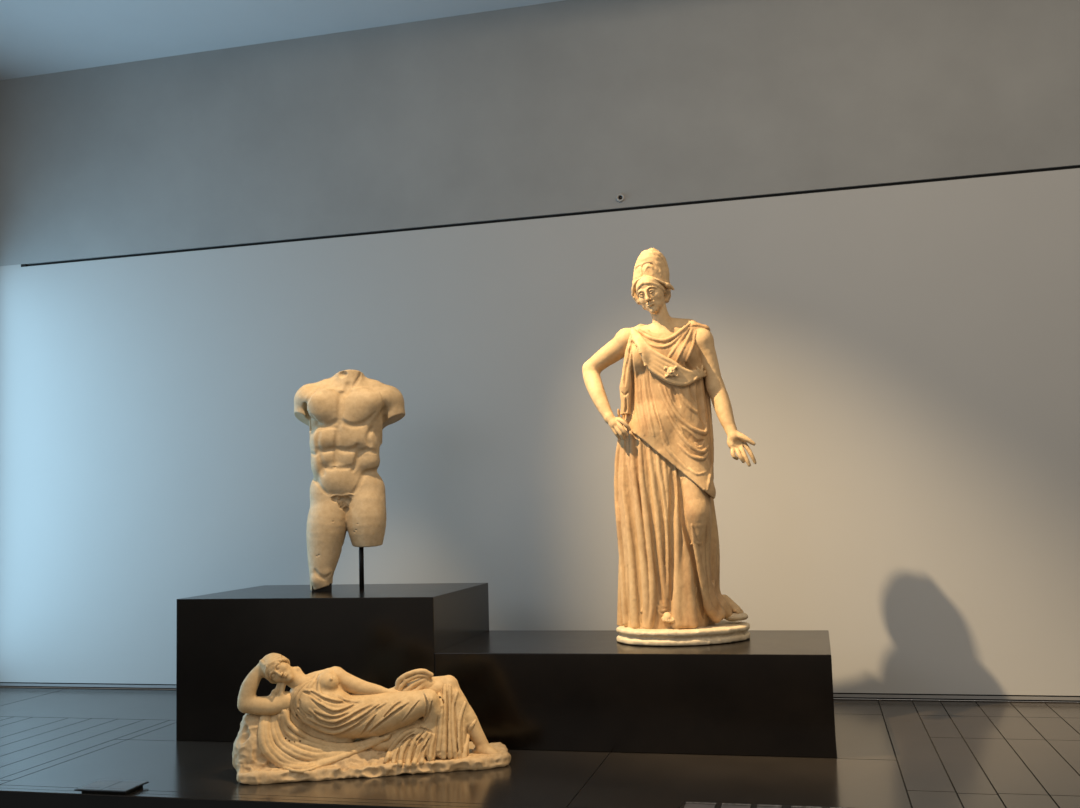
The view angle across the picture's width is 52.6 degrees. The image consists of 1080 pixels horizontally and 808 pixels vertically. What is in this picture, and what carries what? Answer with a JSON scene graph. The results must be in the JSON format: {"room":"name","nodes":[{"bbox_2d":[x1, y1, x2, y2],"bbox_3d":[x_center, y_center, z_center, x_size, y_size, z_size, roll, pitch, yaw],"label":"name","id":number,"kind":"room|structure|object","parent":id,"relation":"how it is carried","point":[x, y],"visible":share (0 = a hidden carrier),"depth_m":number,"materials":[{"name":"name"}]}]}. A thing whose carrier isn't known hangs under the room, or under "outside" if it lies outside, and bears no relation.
{"room":"museum gallery","nodes":[
{"label":"museum gallery","id":0,"kind":"room"},
{"bbox_2d":[0,0,563,79],"bbox_3d":[0.976,-3.182,7.172,12.220,0.120,2.010,-3,-5,14],"label":"ceiling","id":1,"kind":"structure","parent":0,"point":[38,37],"depth_m":8.34,"materials":[{"name":"paint"}]},
{"bbox_2d":[0,168,1079,695],"bbox_3d":[1.286,0.274,7.705,12.220,3.399,0.254,-3,-5,14],"label":"wall panel","id":2,"kind":"object","parent":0,"point":[900,364],"visible":0.8,"depth_m":7.85,"materials":[{"name":"paint"}]},
{"bbox_2d":[0,683,1079,699],"bbox_3d":[1.329,1.982,7.522,12.220,0.020,0.204,-3,-5,14],"label":"baseboard","id":3,"kind":"structure","parent":2,"relation":"attached to","point":[1,684],"depth_m":7.19,"materials":[{"name":"metal"}]},
{"bbox_2d":[0,0,1079,265],"bbox_3d":[1.214,-2.255,7.943,12.220,1.636,0.250,-3,-5,14],"label":"wall","id":4,"kind":"structure","parent":0,"point":[566,106],"depth_m":8.13,"materials":[{"name":"paint"}]},
{"bbox_2d":[0,264,20,268],"bbox_3d":[-4.496,-1.134,9.274,0.397,0.024,0.242,-3,-5,14],"label":"trim","id":5,"kind":"structure","parent":4,"relation":"attached to","point":[19,265],"depth_m":9.13,"materials":[{"name":"paint"}]},
{"bbox_2d":[27,165,1079,265],"bbox_3d":[1.432,-1.439,7.823,11.823,0.024,0.220,-3,-5,14],"label":"trim","id":6,"kind":"structure","parent":4,"relation":"attached to","point":[1069,167],"depth_m":7.98,"materials":[{"name":"black metal"}]},
{"bbox_2d":[616,194,624,201],"bbox_3d":[0.581,-1.493,7.899,0.060,0.060,0.016,-3,-5,14],"label":"wall fitting","id":7,"kind":"object","parent":4,"relation":"attached to","point":[620,197],"visible":1,"depth_m":7.90,"materials":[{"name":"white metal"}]},
{"bbox_2d":[0,687,1079,807],"bbox_3d":[0.953,1.877,6.022,12.216,0.006,2.897,-3,-5,14],"label":"floor","id":8,"kind":"structure","parent":0,"point":[53,740],"depth_m":5.55,"materials":[{"name":"wood"}]},
{"bbox_2d":[74,780,148,793],"bbox_3d":[-2.109,1.890,5.378,0.285,0.024,0.192,-3,-5,14],"label":"label panel","id":9,"kind":"object","parent":8,"relation":"on","point":[99,786],"visible":1,"depth_m":5.35,"materials":[{"name":"black metal"}]},
{"bbox_2d":[176,583,488,741],"bbox_3d":[-1.258,1.598,6.880,1.639,0.835,1.086,-3,-5,14],"label":"plinth","id":10,"kind":"object","parent":8,"relation":"on","point":[377,634],"visible":0.63,"depth_m":6.44,"materials":[{"name":"black wood"}]},
{"bbox_2d":[294,370,404,591],"bbox_3d":[-1.223,0.488,7.063,0.714,1.406,0.359,-1,-5,-8],"label":"statue","id":11,"kind":"object","parent":10,"relation":"on","point":[346,413],"visible":1,"depth_m":6.94,"materials":[{"name":"stone"}]},
{"bbox_2d":[232,653,510,784],"bbox_3d":[-0.873,1.587,5.702,1.417,0.616,0.437,-1,-5,-9],"label":"statue","id":12,"kind":"object","parent":8,"relation":"on","point":[332,723],"visible":1,"depth_m":5.55,"materials":[{"name":"stone"}]},
{"bbox_2d":[435,630,836,757],"bbox_3d":[0.595,1.658,6.410,2.170,0.523,1.086,-3,-5,14],"label":"plinth","id":13,"kind":"object","parent":8,"relation":"on","point":[770,692],"visible":0.84,"depth_m":5.89,"materials":[{"name":"black paint"}]},
{"bbox_2d":[582,248,756,645],"bbox_3d":[0.767,0.217,6.549,0.917,2.354,0.618,-1,-5,-9],"label":"statue","id":14,"kind":"object","parent":13,"relation":"on","point":[669,593],"visible":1,"depth_m":6.43,"materials":[{"name":"stone"}]},
{"bbox_2d":[681,801,847,807],"bbox_3d":[0.980,1.729,4.608,0.775,0.024,0.200,-3,-5,14],"label":"label panel","id":15,"kind":"object","parent":8,"relation":"on","point":[685,804],"visible":1,"depth_m":4.70,"materials":[{"name":"black metal"}]},
{"bbox_2d":[684,804,714,807],"bbox_3d":[0.680,1.733,4.678,0.128,0.001,0.130,-3,-5,14],"label":"picture","id":16,"kind":"object","parent":15,"relation":"on","point":[686,805],"depth_m":4.71},
{"bbox_2d":[721,805,749,807],"bbox_3d":[0.829,1.725,4.641,0.122,0.001,0.130,-3,-5,14],"label":"picture","id":17,"kind":"object","parent":15,"relation":"on","point":[723,806],"depth_m":4.69},
{"bbox_2d":[0,700,1079,807],"bbox_3d":[0.961,2.051,6.017,12.220,0.344,2.920,-3,-5,14],"label":"platform","id":18,"kind":"object","parent":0,"point":[7,799],"depth_m":5.28,"materials":[{"name":"black wood"}]}
]}

